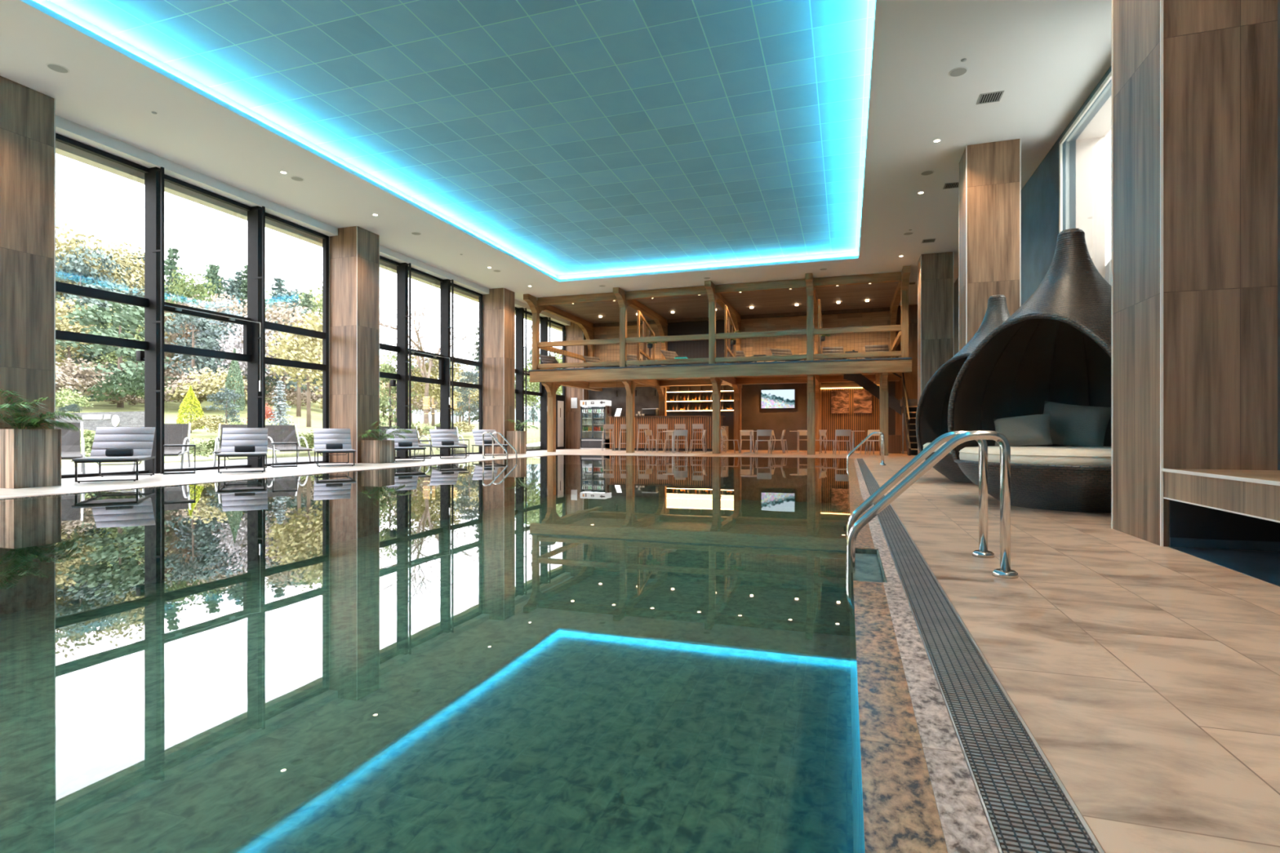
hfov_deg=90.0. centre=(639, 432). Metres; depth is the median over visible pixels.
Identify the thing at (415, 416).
hill
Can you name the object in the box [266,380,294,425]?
spruce tree
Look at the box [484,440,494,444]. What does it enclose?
rolled towel
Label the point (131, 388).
shrub
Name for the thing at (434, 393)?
deciduous tree
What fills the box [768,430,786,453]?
cafe chair
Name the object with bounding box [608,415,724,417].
countertop
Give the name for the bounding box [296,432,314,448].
hedge section
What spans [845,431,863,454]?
cafe table
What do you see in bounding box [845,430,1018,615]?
pool handrail
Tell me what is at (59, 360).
shrub
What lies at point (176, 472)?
side table
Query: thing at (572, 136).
ceiling
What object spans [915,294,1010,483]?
daybed
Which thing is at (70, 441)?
lounger
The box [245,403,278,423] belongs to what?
shrub
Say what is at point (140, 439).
sun lounger
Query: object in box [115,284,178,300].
pine tree
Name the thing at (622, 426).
bar stool
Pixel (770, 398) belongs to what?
television
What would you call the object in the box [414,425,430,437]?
hedge section
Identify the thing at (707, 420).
bar counter
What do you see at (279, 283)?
spruce tree
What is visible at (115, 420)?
wall sign
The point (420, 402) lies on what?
deciduous tree
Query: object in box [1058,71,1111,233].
window
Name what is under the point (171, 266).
spruce tree
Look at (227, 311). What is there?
deciduous tree
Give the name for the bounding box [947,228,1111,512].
daybed
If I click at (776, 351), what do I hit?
sun lounger
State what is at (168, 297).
deciduous tree
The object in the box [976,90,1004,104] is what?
ceiling vent
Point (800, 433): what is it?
cafe chair
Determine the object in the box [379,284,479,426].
bare tree
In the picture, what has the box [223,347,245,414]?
conifer
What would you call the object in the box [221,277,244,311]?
spruce tree
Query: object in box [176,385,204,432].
conifer
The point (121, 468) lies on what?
terrace
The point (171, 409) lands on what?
lawn
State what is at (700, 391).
bar shelf
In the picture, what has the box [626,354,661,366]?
sun lounger
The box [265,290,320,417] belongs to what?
deciduous tree
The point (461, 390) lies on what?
deciduous tree
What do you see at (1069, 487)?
base
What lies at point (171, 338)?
deciduous tree
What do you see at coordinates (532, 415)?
spruce tree
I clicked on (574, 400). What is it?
notice board
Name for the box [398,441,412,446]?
rolled towel
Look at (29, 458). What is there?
planter
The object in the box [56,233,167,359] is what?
deciduous tree
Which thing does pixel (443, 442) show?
rolled towel
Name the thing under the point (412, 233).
ceiling speaker
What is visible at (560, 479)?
pool water
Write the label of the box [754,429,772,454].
cafe chair
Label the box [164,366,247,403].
shrub
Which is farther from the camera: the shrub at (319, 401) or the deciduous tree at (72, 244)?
the deciduous tree at (72, 244)
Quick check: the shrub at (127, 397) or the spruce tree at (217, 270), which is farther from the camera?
the spruce tree at (217, 270)
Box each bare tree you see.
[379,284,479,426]
[379,328,479,425]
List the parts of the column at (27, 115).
corner trim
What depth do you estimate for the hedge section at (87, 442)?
13.96 m
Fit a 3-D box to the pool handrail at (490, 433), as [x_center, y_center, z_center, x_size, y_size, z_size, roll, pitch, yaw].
[-3.842,0.533,17.476,0.814,1.079,0.616,0,0,18]
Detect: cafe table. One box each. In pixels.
[662,431,679,453]
[740,431,758,453]
[789,431,807,453]
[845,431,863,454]
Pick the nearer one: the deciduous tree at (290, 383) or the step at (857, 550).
the step at (857, 550)
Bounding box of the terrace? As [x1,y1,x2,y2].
[61,445,540,475]
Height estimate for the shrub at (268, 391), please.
1.328 m
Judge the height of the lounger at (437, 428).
0.940 m
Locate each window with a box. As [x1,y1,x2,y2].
[55,133,328,478]
[379,255,482,458]
[515,306,565,451]
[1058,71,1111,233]
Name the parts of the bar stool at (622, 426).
backrest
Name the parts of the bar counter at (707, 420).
panel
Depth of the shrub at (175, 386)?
35.64 m
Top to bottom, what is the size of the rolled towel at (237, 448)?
0.126 m
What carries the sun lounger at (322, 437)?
on the floor
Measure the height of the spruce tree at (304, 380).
7.040 m
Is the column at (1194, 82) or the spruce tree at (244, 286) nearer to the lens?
the column at (1194, 82)
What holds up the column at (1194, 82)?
on the floor
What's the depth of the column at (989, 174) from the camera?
10.57 m
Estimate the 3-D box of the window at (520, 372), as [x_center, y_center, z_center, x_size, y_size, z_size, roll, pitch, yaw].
[-4.021,-1.945,24.890,0.450,5.330,5.900,0,0,18]
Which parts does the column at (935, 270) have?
corner trim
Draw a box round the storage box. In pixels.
[888,435,901,453]
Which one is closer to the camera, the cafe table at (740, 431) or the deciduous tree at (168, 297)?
the cafe table at (740, 431)
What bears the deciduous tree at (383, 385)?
on the lawn
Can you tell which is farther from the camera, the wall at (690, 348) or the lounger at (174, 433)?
the wall at (690, 348)
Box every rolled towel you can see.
[105,448,133,456]
[234,445,255,452]
[325,443,342,448]
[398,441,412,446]
[441,440,453,445]
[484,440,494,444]
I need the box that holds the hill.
[386,347,562,422]
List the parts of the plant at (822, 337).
plant pot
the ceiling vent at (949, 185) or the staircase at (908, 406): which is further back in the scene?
the staircase at (908, 406)
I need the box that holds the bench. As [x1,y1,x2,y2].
[1161,468,1279,551]
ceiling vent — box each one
[921,238,936,243]
[942,182,958,189]
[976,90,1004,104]
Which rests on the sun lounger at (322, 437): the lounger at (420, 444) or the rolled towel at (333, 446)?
the rolled towel at (333, 446)
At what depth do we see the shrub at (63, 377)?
33.13 m
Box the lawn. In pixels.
[55,350,540,467]
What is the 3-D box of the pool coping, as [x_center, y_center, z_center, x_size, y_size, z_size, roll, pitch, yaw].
[-1.728,0.734,8.597,9.067,0.033,22.020,0,0,18]
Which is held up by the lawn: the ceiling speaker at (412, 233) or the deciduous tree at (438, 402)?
the deciduous tree at (438, 402)
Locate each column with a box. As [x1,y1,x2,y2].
[0,75,55,429]
[328,226,379,463]
[482,288,515,453]
[565,321,588,448]
[917,251,953,453]
[958,138,1021,351]
[1111,0,1277,551]
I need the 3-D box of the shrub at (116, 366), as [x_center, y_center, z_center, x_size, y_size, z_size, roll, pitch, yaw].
[-31.462,-3.199,38.183,4.164,1.925,3.548,0,0,18]
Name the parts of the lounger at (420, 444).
woven seat, frame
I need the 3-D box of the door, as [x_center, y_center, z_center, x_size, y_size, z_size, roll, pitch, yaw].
[-3.558,-0.360,26.763,0.080,2.160,1.850,0,0,18]
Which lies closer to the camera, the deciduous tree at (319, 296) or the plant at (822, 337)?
the plant at (822, 337)
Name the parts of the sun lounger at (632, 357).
backrest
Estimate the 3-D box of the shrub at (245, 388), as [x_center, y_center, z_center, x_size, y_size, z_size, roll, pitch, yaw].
[-27.587,-3.059,44.180,3.352,1.582,3.014,0,0,29]
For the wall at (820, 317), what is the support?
on the gallery
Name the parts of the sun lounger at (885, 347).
backrest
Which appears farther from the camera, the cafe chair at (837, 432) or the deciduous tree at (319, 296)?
the deciduous tree at (319, 296)
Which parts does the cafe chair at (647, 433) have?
backrest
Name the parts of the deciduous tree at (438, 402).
crown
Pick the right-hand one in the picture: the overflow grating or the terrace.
the overflow grating
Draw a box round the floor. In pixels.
[0,448,1279,852]
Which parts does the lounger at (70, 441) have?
woven seat, frame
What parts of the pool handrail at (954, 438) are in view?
rail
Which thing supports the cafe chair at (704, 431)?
on the floor
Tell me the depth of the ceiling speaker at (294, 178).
12.06 m
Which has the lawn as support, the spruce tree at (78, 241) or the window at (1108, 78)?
the spruce tree at (78, 241)
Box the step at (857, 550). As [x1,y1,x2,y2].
[855,548,886,582]
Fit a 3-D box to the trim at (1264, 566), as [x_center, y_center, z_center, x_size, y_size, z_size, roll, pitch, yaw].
[2.294,0.869,-1.356,1.360,0.302,10.830,0,0,18]
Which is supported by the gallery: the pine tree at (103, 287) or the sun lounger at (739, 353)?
the sun lounger at (739, 353)
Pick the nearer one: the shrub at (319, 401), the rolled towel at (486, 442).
the rolled towel at (486, 442)
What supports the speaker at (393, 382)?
attached to the window at (444, 358)
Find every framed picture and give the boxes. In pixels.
[831,390,848,413]
[853,389,872,413]
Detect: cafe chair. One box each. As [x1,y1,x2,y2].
[644,430,663,452]
[664,430,679,452]
[671,430,688,453]
[688,430,706,453]
[720,430,739,453]
[739,430,754,453]
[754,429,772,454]
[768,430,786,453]
[771,430,787,453]
[796,430,807,451]
[806,430,826,453]
[818,429,839,454]
[832,429,851,455]
[859,430,879,453]
[864,435,879,454]
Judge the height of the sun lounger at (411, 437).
0.802 m
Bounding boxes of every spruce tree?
[55,294,66,359]
[58,238,86,299]
[164,247,189,364]
[186,263,226,362]
[201,267,224,297]
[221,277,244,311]
[227,271,244,311]
[236,264,247,310]
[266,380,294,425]
[270,277,288,303]
[290,293,321,385]
[293,375,322,403]
[461,321,479,423]
[526,321,540,425]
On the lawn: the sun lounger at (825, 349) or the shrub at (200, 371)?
the shrub at (200, 371)
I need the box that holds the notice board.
[571,397,577,408]
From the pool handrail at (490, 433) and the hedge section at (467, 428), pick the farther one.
the hedge section at (467, 428)
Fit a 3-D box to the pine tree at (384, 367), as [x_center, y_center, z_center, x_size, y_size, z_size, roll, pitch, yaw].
[-7.705,-0.808,20.103,1.955,3.487,1.838,0,0,0]
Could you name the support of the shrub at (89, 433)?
on the lawn
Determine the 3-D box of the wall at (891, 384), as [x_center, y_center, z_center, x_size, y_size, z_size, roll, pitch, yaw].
[8.330,-0.630,24.737,2.850,2.700,0.200,0,0,18]
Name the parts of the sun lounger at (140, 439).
frame, backrest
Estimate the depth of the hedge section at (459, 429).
26.55 m
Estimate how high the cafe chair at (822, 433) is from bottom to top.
0.802 m
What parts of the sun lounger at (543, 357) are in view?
backrest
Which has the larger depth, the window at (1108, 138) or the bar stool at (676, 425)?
the bar stool at (676, 425)
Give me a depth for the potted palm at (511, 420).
21.24 m
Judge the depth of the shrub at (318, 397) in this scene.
47.47 m
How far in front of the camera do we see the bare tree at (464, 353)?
38.88 m
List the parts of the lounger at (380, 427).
woven seat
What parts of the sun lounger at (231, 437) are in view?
frame, backrest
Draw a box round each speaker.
[45,62,69,73]
[136,350,144,361]
[289,176,304,181]
[390,379,396,386]
[410,231,421,235]
[902,231,913,235]
[920,170,933,175]
[948,66,968,76]
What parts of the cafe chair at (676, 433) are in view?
leg, backrest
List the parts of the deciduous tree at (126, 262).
crown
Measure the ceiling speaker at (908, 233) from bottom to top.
0.008 m
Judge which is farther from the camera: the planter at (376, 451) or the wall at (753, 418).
the wall at (753, 418)
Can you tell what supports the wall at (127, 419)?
on the lawn
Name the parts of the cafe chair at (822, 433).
leg, backrest, leg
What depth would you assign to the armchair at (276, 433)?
16.08 m
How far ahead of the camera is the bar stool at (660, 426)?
23.68 m
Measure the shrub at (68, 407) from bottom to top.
0.491 m
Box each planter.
[0,429,61,488]
[360,440,394,463]
[506,431,526,453]
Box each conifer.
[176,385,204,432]
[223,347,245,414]
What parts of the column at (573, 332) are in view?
corner trim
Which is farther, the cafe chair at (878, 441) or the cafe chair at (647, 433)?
the cafe chair at (647, 433)
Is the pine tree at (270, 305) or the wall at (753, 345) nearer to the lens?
the wall at (753, 345)
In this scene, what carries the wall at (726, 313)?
on the gallery
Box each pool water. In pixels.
[0,454,849,534]
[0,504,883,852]
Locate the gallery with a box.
[523,265,911,455]
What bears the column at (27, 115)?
on the floor
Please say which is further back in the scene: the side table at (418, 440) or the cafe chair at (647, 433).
the cafe chair at (647, 433)
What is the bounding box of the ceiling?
[0,0,1111,305]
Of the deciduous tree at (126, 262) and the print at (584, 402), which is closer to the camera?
the print at (584, 402)
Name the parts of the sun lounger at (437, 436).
backrest, frame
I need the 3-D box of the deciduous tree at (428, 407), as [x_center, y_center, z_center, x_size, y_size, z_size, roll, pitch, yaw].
[-19.948,-2.178,59.139,2.764,3.303,3.085,0,0,-32]
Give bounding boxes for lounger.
[55,421,84,473]
[71,426,155,483]
[132,422,191,471]
[212,423,247,466]
[215,427,267,473]
[313,428,355,466]
[379,426,396,455]
[386,429,426,462]
[395,426,433,454]
[429,429,468,458]
[435,426,468,450]
[471,429,507,456]
[539,355,574,368]
[582,355,619,368]
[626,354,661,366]
[659,350,700,365]
[723,350,755,363]
[770,348,804,361]
[822,346,848,359]
[864,344,893,358]
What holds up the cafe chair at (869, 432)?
on the floor
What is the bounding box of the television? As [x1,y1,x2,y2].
[760,389,795,408]
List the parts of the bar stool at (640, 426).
backrest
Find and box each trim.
[26,0,875,280]
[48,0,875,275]
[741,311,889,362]
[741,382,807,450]
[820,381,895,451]
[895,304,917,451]
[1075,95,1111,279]
[1168,546,1279,586]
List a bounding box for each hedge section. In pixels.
[80,435,94,457]
[186,437,212,457]
[191,435,220,454]
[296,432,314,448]
[301,430,314,448]
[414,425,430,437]
[417,422,436,435]
[426,421,462,434]
[450,420,475,432]
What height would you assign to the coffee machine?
0.310 m
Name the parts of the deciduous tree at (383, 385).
crown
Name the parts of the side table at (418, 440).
plate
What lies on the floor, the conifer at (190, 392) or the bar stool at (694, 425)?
the bar stool at (694, 425)
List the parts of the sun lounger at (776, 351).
backrest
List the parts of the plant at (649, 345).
plant pot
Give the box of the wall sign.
[82,414,119,426]
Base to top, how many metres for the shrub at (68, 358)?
2.180 m
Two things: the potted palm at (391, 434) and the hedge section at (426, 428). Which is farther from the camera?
the hedge section at (426, 428)
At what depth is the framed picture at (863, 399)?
24.44 m
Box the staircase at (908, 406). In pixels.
[844,350,917,455]
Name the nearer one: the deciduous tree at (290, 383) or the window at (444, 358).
the window at (444, 358)
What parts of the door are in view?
white panel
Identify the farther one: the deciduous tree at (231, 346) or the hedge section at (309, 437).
the deciduous tree at (231, 346)
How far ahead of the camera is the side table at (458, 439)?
19.20 m
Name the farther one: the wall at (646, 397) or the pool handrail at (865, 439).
the wall at (646, 397)
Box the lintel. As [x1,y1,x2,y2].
[55,141,562,332]
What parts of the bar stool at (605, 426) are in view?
backrest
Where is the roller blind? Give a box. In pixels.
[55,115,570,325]
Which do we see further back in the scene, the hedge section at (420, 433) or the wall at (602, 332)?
the wall at (602, 332)
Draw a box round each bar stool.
[600,424,614,451]
[618,424,626,451]
[636,424,649,451]
[655,423,670,451]
[674,423,688,451]
[691,423,706,452]
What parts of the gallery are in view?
post, post, rail, handrail, post, post, wall plate, post, post, post, rail, handrail, wall plate, post, post, rail, post, post, rail, handrail, wall plate, post, post, post, post, wall plate, rail, handrail, post, post, post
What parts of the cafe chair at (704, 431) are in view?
leg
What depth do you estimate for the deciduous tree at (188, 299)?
48.93 m
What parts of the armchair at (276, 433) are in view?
frame, woven seat, frame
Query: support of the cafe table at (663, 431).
on the floor
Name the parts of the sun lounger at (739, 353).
backrest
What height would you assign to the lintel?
0.400 m
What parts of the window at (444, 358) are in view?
guide rail, opener rod, guide rail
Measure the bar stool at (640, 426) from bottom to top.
1.023 m
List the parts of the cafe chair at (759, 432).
backrest, leg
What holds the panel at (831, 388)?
attached to the wall at (891, 384)
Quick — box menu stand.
[614,408,622,416]
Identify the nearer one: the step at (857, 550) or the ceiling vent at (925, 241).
the step at (857, 550)
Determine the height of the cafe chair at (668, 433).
0.802 m
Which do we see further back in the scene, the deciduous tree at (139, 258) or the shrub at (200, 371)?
the deciduous tree at (139, 258)
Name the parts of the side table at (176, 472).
post, plate, post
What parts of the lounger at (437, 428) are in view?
frame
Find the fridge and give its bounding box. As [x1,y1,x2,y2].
[580,400,611,449]
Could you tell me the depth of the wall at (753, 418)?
25.57 m
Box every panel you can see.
[820,386,879,451]
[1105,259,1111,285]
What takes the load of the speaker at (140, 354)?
attached to the window at (255, 325)
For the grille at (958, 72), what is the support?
attached to the ceiling speaker at (960, 71)
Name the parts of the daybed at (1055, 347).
mattress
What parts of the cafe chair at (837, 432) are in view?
leg, backrest, leg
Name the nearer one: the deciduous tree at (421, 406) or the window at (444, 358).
the window at (444, 358)
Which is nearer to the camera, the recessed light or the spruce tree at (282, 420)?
the recessed light
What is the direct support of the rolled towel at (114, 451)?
on the sun lounger at (140, 439)
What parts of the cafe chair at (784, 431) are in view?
leg, leg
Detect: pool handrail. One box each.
[480,431,517,459]
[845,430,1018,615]
[846,431,885,465]
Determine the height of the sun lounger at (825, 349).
0.802 m
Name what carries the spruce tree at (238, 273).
on the lawn
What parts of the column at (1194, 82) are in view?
corner trim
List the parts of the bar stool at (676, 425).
backrest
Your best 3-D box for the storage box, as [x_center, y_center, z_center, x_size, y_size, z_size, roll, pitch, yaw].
[8.656,0.410,22.005,0.550,0.620,0.600,0,0,18]
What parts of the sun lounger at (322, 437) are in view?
backrest, frame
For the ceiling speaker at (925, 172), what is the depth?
11.77 m
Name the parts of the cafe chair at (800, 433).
backrest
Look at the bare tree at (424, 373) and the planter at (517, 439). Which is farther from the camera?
the bare tree at (424, 373)
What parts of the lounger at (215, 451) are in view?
frame, woven seat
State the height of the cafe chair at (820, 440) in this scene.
0.802 m
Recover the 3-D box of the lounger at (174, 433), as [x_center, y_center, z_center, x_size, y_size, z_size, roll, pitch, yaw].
[-9.450,0.272,12.663,0.780,0.940,1.588,0,0,-29]
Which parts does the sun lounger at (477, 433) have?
backrest, frame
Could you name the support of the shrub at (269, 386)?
on the lawn
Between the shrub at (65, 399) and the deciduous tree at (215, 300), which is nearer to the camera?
the shrub at (65, 399)
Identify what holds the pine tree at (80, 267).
on the lawn
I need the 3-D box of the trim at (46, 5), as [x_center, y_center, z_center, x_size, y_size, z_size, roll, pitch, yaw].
[-1.508,-4.925,8.999,9.400,0.210,21.380,0,0,18]
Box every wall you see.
[55,411,144,431]
[588,386,658,448]
[594,324,662,366]
[637,310,654,366]
[667,320,733,364]
[724,305,736,363]
[817,299,822,359]
[953,66,1111,355]
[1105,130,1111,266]
[1277,0,1279,470]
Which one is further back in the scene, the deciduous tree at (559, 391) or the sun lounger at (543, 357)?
the deciduous tree at (559, 391)
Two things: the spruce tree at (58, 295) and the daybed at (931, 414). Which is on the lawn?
the spruce tree at (58, 295)
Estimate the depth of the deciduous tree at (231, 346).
39.30 m
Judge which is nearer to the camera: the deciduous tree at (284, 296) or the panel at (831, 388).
the panel at (831, 388)
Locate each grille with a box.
[291,177,302,181]
[950,68,966,76]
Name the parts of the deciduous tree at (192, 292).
crown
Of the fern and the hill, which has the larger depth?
the hill
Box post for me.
[902,413,903,453]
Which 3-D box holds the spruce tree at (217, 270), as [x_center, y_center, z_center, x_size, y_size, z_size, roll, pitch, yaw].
[-53.107,-14.494,79.152,6.198,11.770,7.146,0,0,-14]
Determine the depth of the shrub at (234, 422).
22.82 m
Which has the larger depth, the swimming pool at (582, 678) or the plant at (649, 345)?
the plant at (649, 345)
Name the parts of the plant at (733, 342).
plant pot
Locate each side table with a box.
[163,444,195,474]
[270,442,297,467]
[411,440,431,458]
[455,439,469,456]
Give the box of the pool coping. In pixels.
[0,454,999,852]
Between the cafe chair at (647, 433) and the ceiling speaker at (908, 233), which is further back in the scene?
the cafe chair at (647, 433)
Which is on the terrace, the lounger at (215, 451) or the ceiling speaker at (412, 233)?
the lounger at (215, 451)
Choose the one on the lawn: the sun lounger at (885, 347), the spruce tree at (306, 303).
the spruce tree at (306, 303)
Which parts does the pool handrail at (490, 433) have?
rail, rail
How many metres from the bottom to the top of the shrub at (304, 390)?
1.699 m
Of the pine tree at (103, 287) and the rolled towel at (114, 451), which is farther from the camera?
the pine tree at (103, 287)
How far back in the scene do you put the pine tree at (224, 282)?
102.32 m
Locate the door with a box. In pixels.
[555,397,564,449]
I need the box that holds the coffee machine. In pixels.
[641,408,658,416]
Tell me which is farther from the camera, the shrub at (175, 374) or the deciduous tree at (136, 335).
the deciduous tree at (136, 335)
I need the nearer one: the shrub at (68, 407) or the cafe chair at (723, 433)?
the cafe chair at (723, 433)
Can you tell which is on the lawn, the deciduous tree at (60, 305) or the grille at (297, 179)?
the deciduous tree at (60, 305)
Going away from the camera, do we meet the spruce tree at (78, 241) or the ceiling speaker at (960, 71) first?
the ceiling speaker at (960, 71)
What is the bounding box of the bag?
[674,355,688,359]
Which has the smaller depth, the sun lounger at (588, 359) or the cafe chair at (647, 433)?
the cafe chair at (647, 433)
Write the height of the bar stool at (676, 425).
1.023 m
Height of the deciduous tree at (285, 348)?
6.212 m
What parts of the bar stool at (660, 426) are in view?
backrest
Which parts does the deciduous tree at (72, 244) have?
crown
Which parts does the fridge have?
door frame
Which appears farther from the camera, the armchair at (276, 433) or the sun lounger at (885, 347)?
the sun lounger at (885, 347)
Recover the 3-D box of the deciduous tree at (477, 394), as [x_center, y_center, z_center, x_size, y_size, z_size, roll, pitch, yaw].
[-12.972,-2.521,46.020,4.361,4.669,3.907,0,0,-41]
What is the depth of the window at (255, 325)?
11.68 m
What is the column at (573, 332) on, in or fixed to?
on the floor
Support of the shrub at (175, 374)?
on the lawn
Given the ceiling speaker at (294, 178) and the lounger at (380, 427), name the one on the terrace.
the lounger at (380, 427)
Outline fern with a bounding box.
[0,389,83,431]
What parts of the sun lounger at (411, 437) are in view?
backrest, frame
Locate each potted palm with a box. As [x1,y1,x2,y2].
[359,421,413,439]
[506,419,538,431]
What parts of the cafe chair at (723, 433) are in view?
leg, backrest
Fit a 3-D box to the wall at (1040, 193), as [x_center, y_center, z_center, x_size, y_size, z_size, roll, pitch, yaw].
[6.289,-2.030,8.477,0.200,5.500,32.000,0,0,18]
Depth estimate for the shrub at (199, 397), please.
37.18 m
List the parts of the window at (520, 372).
guide rail, guide rail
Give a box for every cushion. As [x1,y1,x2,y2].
[993,413,1053,446]
[1043,400,1111,447]
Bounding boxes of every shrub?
[55,355,75,369]
[55,356,114,391]
[55,360,127,397]
[55,388,93,407]
[56,403,84,413]
[67,363,128,392]
[80,429,95,439]
[81,393,114,401]
[86,366,172,402]
[103,391,144,405]
[132,362,195,391]
[164,357,191,373]
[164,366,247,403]
[164,368,221,402]
[164,391,206,404]
[177,371,247,401]
[187,414,229,432]
[214,420,247,430]
[227,380,268,395]
[242,374,286,390]
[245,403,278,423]
[265,382,275,397]
[265,383,306,406]
[291,380,315,399]
[302,386,322,403]
[311,386,395,409]
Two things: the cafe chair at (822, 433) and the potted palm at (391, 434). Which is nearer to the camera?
the potted palm at (391, 434)
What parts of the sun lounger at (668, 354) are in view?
backrest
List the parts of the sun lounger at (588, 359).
backrest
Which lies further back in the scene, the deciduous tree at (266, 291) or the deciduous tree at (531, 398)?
the deciduous tree at (266, 291)
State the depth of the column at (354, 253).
14.99 m
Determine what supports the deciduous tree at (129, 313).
on the lawn
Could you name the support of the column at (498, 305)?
on the floor
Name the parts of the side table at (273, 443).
plate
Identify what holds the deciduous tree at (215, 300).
on the lawn
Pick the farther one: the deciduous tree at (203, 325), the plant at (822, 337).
the deciduous tree at (203, 325)
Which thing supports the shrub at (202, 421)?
on the lawn
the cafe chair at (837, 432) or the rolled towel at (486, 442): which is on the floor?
the cafe chair at (837, 432)
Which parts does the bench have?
edge trim, panel, seat, panel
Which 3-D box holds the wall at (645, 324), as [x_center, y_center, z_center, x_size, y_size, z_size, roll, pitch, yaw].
[0.234,-3.257,23.496,0.075,2.093,1.962,0,0,18]
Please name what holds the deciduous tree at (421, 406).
on the lawn
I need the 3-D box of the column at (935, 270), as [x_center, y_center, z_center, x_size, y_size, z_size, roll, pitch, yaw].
[8.036,-2.029,17.418,0.803,5.498,0.743,0,0,18]
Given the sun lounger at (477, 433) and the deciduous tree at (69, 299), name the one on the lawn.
the deciduous tree at (69, 299)
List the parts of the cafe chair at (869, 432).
backrest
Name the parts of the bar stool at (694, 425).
backrest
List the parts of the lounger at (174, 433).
frame, woven seat, frame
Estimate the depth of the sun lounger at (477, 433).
20.43 m
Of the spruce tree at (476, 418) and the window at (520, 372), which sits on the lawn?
the spruce tree at (476, 418)
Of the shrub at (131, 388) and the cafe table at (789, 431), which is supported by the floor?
the cafe table at (789, 431)
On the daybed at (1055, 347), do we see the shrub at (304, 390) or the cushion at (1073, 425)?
the cushion at (1073, 425)
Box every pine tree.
[55,245,131,363]
[55,281,144,368]
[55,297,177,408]
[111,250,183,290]
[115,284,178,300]
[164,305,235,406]
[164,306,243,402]
[203,275,243,304]
[203,386,244,423]
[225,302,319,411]
[229,315,278,376]
[244,301,314,341]
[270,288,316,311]
[379,351,423,432]
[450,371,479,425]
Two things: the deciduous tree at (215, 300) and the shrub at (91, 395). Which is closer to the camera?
the shrub at (91, 395)
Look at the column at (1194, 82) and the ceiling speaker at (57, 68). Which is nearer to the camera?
the column at (1194, 82)
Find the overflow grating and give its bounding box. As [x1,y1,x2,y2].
[856,458,1104,852]
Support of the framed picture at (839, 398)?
attached to the panel at (831, 388)
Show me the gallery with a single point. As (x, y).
(885, 291)
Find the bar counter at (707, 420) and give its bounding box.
[608,415,728,451]
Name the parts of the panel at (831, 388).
led strip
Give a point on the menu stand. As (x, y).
(618, 411)
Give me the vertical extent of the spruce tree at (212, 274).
11.363 m
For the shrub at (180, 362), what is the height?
2.186 m
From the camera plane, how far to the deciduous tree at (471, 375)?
33.80 m
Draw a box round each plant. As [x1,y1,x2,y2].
[647,342,664,348]
[722,330,745,345]
[820,333,834,341]
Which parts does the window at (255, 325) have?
guide rail, opener rod, guide rail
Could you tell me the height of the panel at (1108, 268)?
1.550 m
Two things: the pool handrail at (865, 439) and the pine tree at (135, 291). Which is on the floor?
the pool handrail at (865, 439)
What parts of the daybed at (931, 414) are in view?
mattress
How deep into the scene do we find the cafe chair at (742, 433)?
22.88 m
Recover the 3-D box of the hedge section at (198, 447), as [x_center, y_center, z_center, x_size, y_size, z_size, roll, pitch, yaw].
[-11.547,0.347,16.173,1.226,0.563,1.438,0,0,-35]
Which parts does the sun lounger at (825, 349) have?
backrest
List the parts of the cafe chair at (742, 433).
backrest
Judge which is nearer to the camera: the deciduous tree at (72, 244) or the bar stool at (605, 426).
the bar stool at (605, 426)
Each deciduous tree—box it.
[55,222,136,359]
[55,296,101,363]
[55,298,93,363]
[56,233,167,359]
[88,315,144,371]
[131,301,203,364]
[136,312,186,356]
[164,266,233,364]
[164,294,205,360]
[170,293,247,364]
[197,284,272,361]
[214,311,278,383]
[265,285,291,303]
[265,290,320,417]
[265,300,322,426]
[292,281,322,319]
[379,381,414,422]
[381,360,436,422]
[388,384,429,422]
[393,352,468,426]
[412,395,438,417]
[435,365,479,426]
[435,393,462,424]
[456,390,477,423]
[515,364,540,426]
[524,347,562,395]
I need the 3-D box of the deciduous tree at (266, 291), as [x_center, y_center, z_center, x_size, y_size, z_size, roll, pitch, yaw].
[-62.256,-18.620,109.702,8.910,12.272,9.322,0,0,8]
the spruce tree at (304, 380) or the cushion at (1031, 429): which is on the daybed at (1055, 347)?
the cushion at (1031, 429)
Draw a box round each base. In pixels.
[924,454,973,483]
[957,463,1111,512]
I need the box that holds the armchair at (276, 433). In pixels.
[265,424,314,463]
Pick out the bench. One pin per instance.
(1209, 508)
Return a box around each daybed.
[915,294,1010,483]
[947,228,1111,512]
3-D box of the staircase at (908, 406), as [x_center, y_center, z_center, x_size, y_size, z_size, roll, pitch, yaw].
[8.573,-1.091,21.506,3.300,3.621,3.600,0,0,18]
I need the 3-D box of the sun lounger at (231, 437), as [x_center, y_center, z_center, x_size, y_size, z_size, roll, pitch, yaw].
[-7.396,0.319,11.953,0.760,0.802,1.556,0,0,-29]
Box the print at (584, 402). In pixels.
[582,400,604,404]

